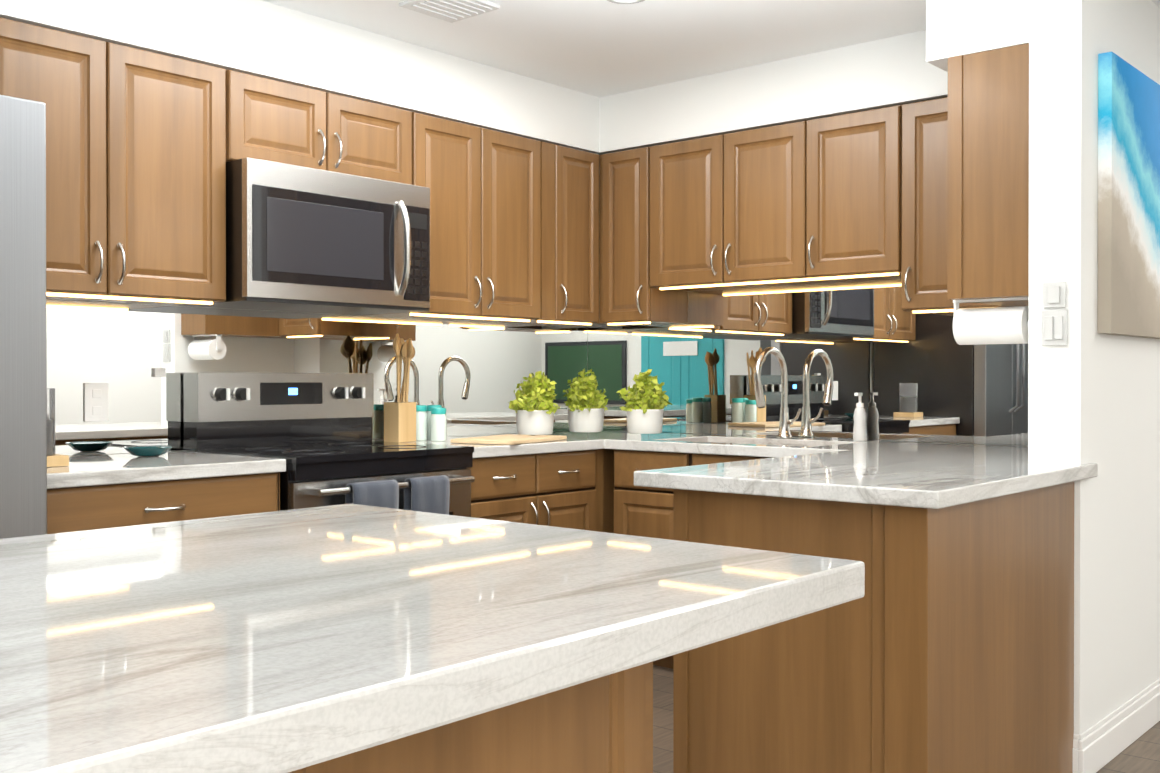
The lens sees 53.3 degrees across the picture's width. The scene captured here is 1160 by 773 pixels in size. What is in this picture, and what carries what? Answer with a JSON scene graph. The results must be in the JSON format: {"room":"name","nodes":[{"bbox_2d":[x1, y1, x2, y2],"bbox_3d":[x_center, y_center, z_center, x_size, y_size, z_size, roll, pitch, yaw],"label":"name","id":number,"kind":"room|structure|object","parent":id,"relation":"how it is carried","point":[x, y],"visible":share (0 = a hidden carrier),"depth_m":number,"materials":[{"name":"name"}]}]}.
{"room":"kitchen","nodes":[
{"label":"kitchen","id":0,"kind":"room"},
{"bbox_2d":[49,299,586,455],"bbox_3d":[-2.300,-0.072,3.015,0.100,2.440,7.230,0,0,41],"label":"wall","id":1,"kind":"structure","parent":0,"point":[571,325],"depth_m":4.58,"materials":[{"name":"white paint"}]},
{"bbox_2d":[0,17,225,305],"bbox_3d":[-1.532,-0.655,3.569,0.329,0.761,0.796,0,0,41],"label":"upper cabinet","id":2,"kind":"object","parent":1,"relation":"attached to","point":[135,175],"visible":0.96,"depth_m":3.48,"materials":[{"name":"brown wood"}]},
{"bbox_2d":[46,299,586,455],"bbox_3d":[-0.938,-0.031,4.510,0.004,0.498,2.974,0,0,41],"label":"mirror","id":3,"kind":"object","parent":1,"relation":"attached to","point":[468,375],"visible":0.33,"depth_m":4.26,"materials":[{"name":"clear glass"}]},
{"bbox_2d":[84,383,108,421],"bbox_3d":[-1.576,0.052,3.759,0.012,0.123,0.081,0,0,41],"label":"electrical outlet plate","id":4,"kind":"object","parent":3,"relation":"attached to","point":[96,401],"depth_m":3.76,"materials":[{"name":"white plastic"}]},
{"bbox_2d":[153,368,165,376],"bbox_3d":[-1.432,-0.048,3.925,0.012,0.027,0.044,0,0,41],"label":"electrical outlet plate","id":5,"kind":"object","parent":3,"relation":"attached to","point":[157,372],"depth_m":3.92,"materials":[{"name":"white plastic"}]},
{"bbox_2d":[226,70,411,184],"bbox_3d":[-0.999,-0.890,4.158,0.363,0.298,0.790,0,0,41],"label":"upper cabinet","id":6,"kind":"object","parent":1,"relation":"attached to","point":[271,120],"visible":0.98,"depth_m":4.02,"materials":[{"name":"brown wood"}]},
{"bbox_2d":[179,158,429,314],"bbox_3d":[-0.951,-0.508,4.120,0.486,0.458,0.780,0,0,41],"label":"over-the-range microwave","id":7,"kind":"object","parent":6,"relation":"attached to","point":[304,239],"visible":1,"depth_m":3.94,"materials":[{"name":"silver metal"}]},
{"bbox_2d":[361,112,598,324],"bbox_3d":[-0.374,-0.659,4.882,0.363,0.769,1.117,0,0,41],"label":"upper cabinet","id":8,"kind":"object","parent":1,"relation":"attached to","point":[514,229],"visible":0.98,"depth_m":4.75,"materials":[{"name":"brown wood"}]},
{"bbox_2d":[0,0,947,166],"bbox_3d":[-1.475,-1.163,2.295,2.080,0.248,7.030,0,0,41],"label":"wall","id":9,"kind":"structure","parent":0,"point":[263,39],"depth_m":4.38,"materials":[{"name":"white paint"}]},
{"bbox_2d":[262,0,1159,97],"bbox_3d":[1.314,-1.325,1.912,7.000,0.080,10.300,0,0,41],"label":"ceiling","id":10,"kind":"structure","parent":0,"point":[600,48],"depth_m":4.23,"materials":[{"name":"white paint"}]},
{"bbox_2d":[399,0,499,22],"bbox_3d":[-0.442,-1.289,3.918,0.240,0.016,0.240,0,0,41],"label":"ceiling vent","id":11,"kind":"object","parent":10,"relation":"in","point":[451,11],"visible":0.98,"depth_m":3.92,"materials":[{"name":"white metal"}]},
{"bbox_2d":[607,0,644,3],"bbox_3d":[0.153,-1.292,3.827,0.144,0.010,0.144,0,0,41],"label":"recessed light","id":12,"kind":"object","parent":10,"relation":"in","point":[625,1],"visible":0.96,"depth_m":3.87,"materials":[{"name":"grey"}]},
{"bbox_2d":[587,167,1009,445],"bbox_3d":[0.984,-0.084,4.888,2.420,2.440,0.100,0,0,41],"label":"wall","id":13,"kind":"structure","parent":0,"point":[599,324],"depth_m":5.58,"materials":[{"name":"white paint"}]},
{"bbox_2d":[600,147,687,324],"bbox_3d":[0.271,-0.661,5.212,0.291,0.769,0.333,0,0,41],"label":"upper cabinet","id":14,"kind":"object","parent":13,"relation":"attached to","point":[629,295],"visible":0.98,"depth_m":5.11,"materials":[{"name":"brown wood"}]},
{"bbox_2d":[650,105,901,290],"bbox_3d":[0.823,-0.731,4.734,1.164,0.624,0.333,0,0,41],"label":"upper cabinet","id":15,"kind":"object","parent":13,"relation":"attached to","point":[816,201],"visible":1,"depth_m":4.59,"materials":[{"name":"brown wood"}]},
{"bbox_2d":[588,279,1027,445],"bbox_3d":[0.850,-0.107,4.934,2.144,0.643,0.004,0,0,41],"label":"mirror","id":16,"kind":"object","parent":13,"relation":"attached to","point":[917,377],"visible":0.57,"depth_m":4.80,"materials":[{"name":"clear glass"}]},
{"bbox_2d":[902,97,1005,313],"bbox_3d":[1.410,-0.655,4.228,0.382,0.769,0.333,0,0,41],"label":"upper cabinet","id":17,"kind":"object","parent":13,"relation":"attached to","point":[924,197],"visible":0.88,"depth_m":4.19,"materials":[{"name":"brown wood"}]},
{"bbox_2d":[653,665,1159,772],"bbox_3d":[1.314,1.185,1.928,7.000,0.060,10.300,0,0,41],"label":"floor","id":18,"kind":"structure","parent":0,"point":[1140,754],"depth_m":3.69,"materials":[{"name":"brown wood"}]},
{"bbox_2d":[0,95,46,538],"bbox_3d":[-1.882,0.225,2.746,0.846,1.850,0.907,0,0,41],"label":"refrigerator","id":19,"kind":"object","parent":18,"relation":"on","point":[23,425],"visible":0.52,"depth_m":2.81,"materials":[{"name":"silver metal"}]},
{"bbox_2d":[47,472,279,533],"bbox_3d":[-1.402,0.706,3.479,0.653,0.879,0.800,0,0,41],"label":"base cabinet","id":20,"kind":"object","parent":18,"relation":"on","point":[74,509],"visible":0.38,"depth_m":3.27,"materials":[{"name":"brown wood"}]},
{"bbox_2d":[47,451,285,488],"bbox_3d":[-1.408,0.245,3.482,0.629,0.040,0.800,0,0,41],"label":"countertop","id":21,"kind":"structure","parent":20,"relation":"on","point":[90,470],"depth_m":3.35,"materials":[{"name":"white stone"}]},
{"bbox_2d":[47,388,68,466],"bbox_3d":[-1.550,0.116,3.272,0.140,0.220,0.140,0,0,41],"label":"candle holder","id":22,"kind":"object","parent":21,"relation":"on","point":[55,460],"visible":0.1,"depth_m":3.26,"materials":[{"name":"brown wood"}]},
{"bbox_2d":[122,445,173,456],"bbox_3d":[-1.382,0.208,3.697,0.156,0.030,0.156,0,0,41],"label":"dish","id":23,"kind":"object","parent":21,"relation":"on","point":[149,450],"visible":1,"depth_m":3.65,"materials":[{"name":"teal ceramic"}]},
{"bbox_2d":[184,372,474,516],"bbox_3d":[-0.854,0.546,4.048,0.712,1.190,0.760,0,0,41],"label":"range","id":24,"kind":"object","parent":18,"relation":"on","point":[301,417],"visible":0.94,"depth_m":4.04,"materials":[{"name":"silver metal"}]},
{"bbox_2d":[345,479,398,508],"bbox_3d":[-0.670,0.475,3.731,0.051,0.338,0.180,0,0,41],"label":"hanging towel","id":25,"kind":"object","parent":24,"relation":"hanging from","point":[383,493],"visible":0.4,"depth_m":3.71,"materials":[{"name":"grey fabric"}]},
{"bbox_2d":[404,475,449,514],"bbox_3d":[-0.518,0.489,3.908,0.051,0.368,0.163,0,0,41],"label":"hanging towel","id":26,"kind":"object","parent":24,"relation":"hanging from","point":[430,494],"visible":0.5,"depth_m":3.89,"materials":[{"name":"grey fabric"}]},
{"bbox_2d":[289,662,652,772],"bbox_3d":[-1.065,0.727,0.935,0.846,0.869,2.690,0,0,41],"label":"kitchen island","id":27,"kind":"object","parent":18,"relation":"on","point":[603,724],"depth_m":1.47,"materials":[{"name":"brown wood"}]},
{"bbox_2d":[0,504,864,772],"bbox_3d":[-0.976,0.267,0.848,1.120,0.050,2.880,0,0,41],"label":"island countertop","id":28,"kind":"structure","parent":27,"relation":"on","point":[285,641],"depth_m":1.20,"materials":[{"name":"white stone"}]},
{"bbox_2d":[465,449,612,532],"bbox_3d":[-0.382,0.698,4.686,0.619,0.880,0.800,0,0,41],"label":"base cabinet","id":29,"kind":"object","parent":18,"relation":"on","point":[572,489],"depth_m":4.51,"materials":[{"name":"brown wood"}]},
{"bbox_2d":[361,434,606,457],"bbox_3d":[-0.387,0.238,4.661,0.633,0.040,0.760,0,0,41],"label":"countertop","id":30,"kind":"structure","parent":29,"relation":"on","point":[574,442],"depth_m":4.51,"materials":[{"name":"white stone"}]},
{"bbox_2d":[384,334,415,441],"bbox_3d":[-0.694,0.005,4.566,0.112,0.425,0.136,0,0,41],"label":"utensil crock","id":31,"kind":"object","parent":30,"relation":"on","point":[400,420],"visible":1,"depth_m":4.54,"materials":[{"name":"brown wood"}]},
{"bbox_2d":[416,405,426,440],"bbox_3d":[-0.647,0.146,4.654,0.063,0.141,0.064,0,0,41],"label":"spice jar","id":32,"kind":"object","parent":30,"relation":"on","point":[421,423],"visible":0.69,"depth_m":4.62,"materials":[{"name":"white ceramic"}]},
{"bbox_2d":[427,405,441,439],"bbox_3d":[-0.594,0.146,4.700,0.063,0.141,0.064,0,0,41],"label":"spice jar","id":33,"kind":"object","parent":30,"relation":"on","point":[429,407],"visible":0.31,"depth_m":4.67,"materials":[{"name":"white ceramic"}]},
{"bbox_2d":[430,408,446,440],"bbox_3d":[-0.567,0.151,4.631,0.063,0.131,0.064,0,0,41],"label":"spice jar","id":34,"kind":"object","parent":30,"relation":"on","point":[438,424],"visible":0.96,"depth_m":4.61,"materials":[{"name":"white ceramic"}]},
{"bbox_2d":[450,434,566,444],"bbox_3d":[-0.276,0.209,4.578,0.280,0.017,0.440,0,0,27],"label":"cutting board","id":35,"kind":"object","parent":30,"relation":"on","point":[510,439],"visible":1,"depth_m":4.48,"materials":[{"name":"brown wood"}]},
{"bbox_2d":[508,371,560,434],"bbox_3d":[-0.196,0.071,5.139,0.254,0.286,0.255,0,0,41],"label":"potted plant","id":36,"kind":"object","parent":30,"relation":"on","point":[533,407],"visible":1,"depth_m":5.09,"materials":[{"name":"green plant"}]},
{"bbox_2d":[613,449,613,532],"bbox_3d":[0.050,0.695,5.203,0.598,0.880,0.648,0,0,41],"label":"base cabinet","id":37,"kind":"object","parent":18,"relation":"on","point":[613,449],"depth_m":4.93,"materials":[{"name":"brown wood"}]},
{"bbox_2d":[614,449,770,668],"bbox_3d":[0.763,0.698,4.607,1.151,0.880,0.619,0,0,41],"label":"base cabinet","id":38,"kind":"object","parent":18,"relation":"on","point":[643,511],"visible":0.06,"depth_m":4.59,"materials":[{"name":"brown wood"}]},
{"bbox_2d":[579,430,632,433],"bbox_3d":[0.066,0.234,5.188,0.629,0.040,0.390,0,0,41],"label":"countertop","id":39,"kind":"structure","parent":38,"relation":"on","point":[603,432],"depth_m":5.35,"materials":[{"name":"white stone"}]},
{"bbox_2d":[553,431,982,453],"bbox_3d":[0.742,0.238,4.606,2.412,0.040,0.634,0,0,41],"label":"countertop","id":40,"kind":"structure","parent":38,"relation":"on","point":[660,442],"depth_m":4.65,"materials":[{"name":"white stone"}]},
{"bbox_2d":[563,369,607,431],"bbox_3d":[0.026,0.063,5.409,0.227,0.298,0.242,0,0,41],"label":"potted plant","id":41,"kind":"object","parent":40,"relation":"on","point":[586,402],"visible":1,"depth_m":5.35,"materials":[{"name":"green plant"}]},
{"bbox_2d":[616,369,672,433],"bbox_3d":[0.295,0.067,5.264,0.234,0.292,0.200,0,0,41],"label":"potted plant","id":42,"kind":"object","parent":40,"relation":"on","point":[646,404],"visible":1,"depth_m":5.22,"materials":[{"name":"green plant"}]},
{"bbox_2d":[754,347,801,438],"bbox_3d":[0.807,0.027,4.723,0.112,0.378,0.256,0,0,41],"label":"faucet","id":43,"kind":"object","parent":40,"relation":"on","point":[785,422],"visible":1,"depth_m":4.78,"materials":[{"name":"silver metal"}]},
{"bbox_2d":[853,393,866,440],"bbox_3d":[1.119,0.121,4.625,0.055,0.192,0.063,0,0,41],"label":"soap bottle","id":44,"kind":"object","parent":40,"relation":"on","point":[860,427],"visible":1,"depth_m":4.61,"materials":[{"name":"white plastic"}]},
{"bbox_2d":[883,441,1027,449],"bbox_3d":[1.397,0.242,4.038,0.678,0.040,0.390,0,0,41],"label":"countertop","id":45,"kind":"structure","parent":38,"relation":"on","point":[985,447],"depth_m":4.31,"materials":[{"name":"white stone"}]},
{"bbox_2d":[673,482,1073,772],"bbox_3d":[0.907,0.707,3.297,0.720,0.879,1.214,0,0,41],"label":"base cabinet","id":46,"kind":"object","parent":18,"relation":"on","point":[945,644],"visible":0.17,"depth_m":2.85,"materials":[{"name":"brown wood"}]},
{"bbox_2d":[634,442,1097,508],"bbox_3d":[0.861,0.246,3.285,0.859,0.040,1.210,0,0,41],"label":"countertop","id":47,"kind":"structure","parent":46,"relation":"on","point":[922,475],"depth_m":3.03,"materials":[{"name":"white stone"}]},
{"bbox_2d":[926,0,1028,71],"bbox_3d":[1.487,-1.168,3.872,0.340,0.258,0.770,0,0,41],"label":"soffit","id":48,"kind":"structure","parent":0,"point":[958,27],"depth_m":3.60,"materials":[{"name":"white paint"}]},
{"bbox_2d":[1028,0,1159,734],"bbox_3d":[2.696,-0.084,4.903,0.150,2.440,3.980,0,0,41],"label":"wall","id":49,"kind":"structure","parent":0,"point":[1093,396],"depth_m":3.44,"materials":[{"name":"white paint"}]},
{"bbox_2d":[947,43,1028,306],"bbox_3d":[1.511,-0.657,3.849,0.264,0.760,0.774,0,0,41],"label":"upper cabinet","id":50,"kind":"object","parent":49,"relation":"attached to","point":[988,186],"visible":0.64,"depth_m":3.56,"materials":[{"name":"brown wood"}]},
{"bbox_2d":[953,297,1027,344],"bbox_3d":[1.299,-0.204,3.630,0.248,0.142,0.116,0,0,41],"label":"paper towel holder","id":51,"kind":"object","parent":50,"relation":"attached to","point":[991,325],"visible":0.77,"depth_m":3.59,"materials":[{"name":"white paper"}]},
{"bbox_2d":[1042,282,1067,345],"bbox_3d":[1.391,-0.213,3.387,0.072,0.186,0.016,0,0,41],"label":"switch plates","id":52,"kind":"object","parent":49,"relation":"attached to","point":[1054,327],"visible":1,"depth_m":3.38,"materials":[{"name":"white plastic"}]},
{"bbox_2d":[1073,678,1159,772],"bbox_3d":[2.664,1.069,4.862,0.166,0.135,3.894,0,0,41],"label":"baseboard","id":53,"kind":"structure","parent":49,"relation":"attached to","point":[1100,744],"depth_m":3.58,"materials":[{"name":"white"}]},
{"bbox_2d":[1097,52,1159,338],"bbox_3d":[1.973,-0.580,3.918,0.039,0.835,1.250,0,0,41],"label":"picture","id":54,"kind":"object","parent":49,"relation":"attached to","point":[1128,297],"visible":1,"depth_m":3.56}
]}

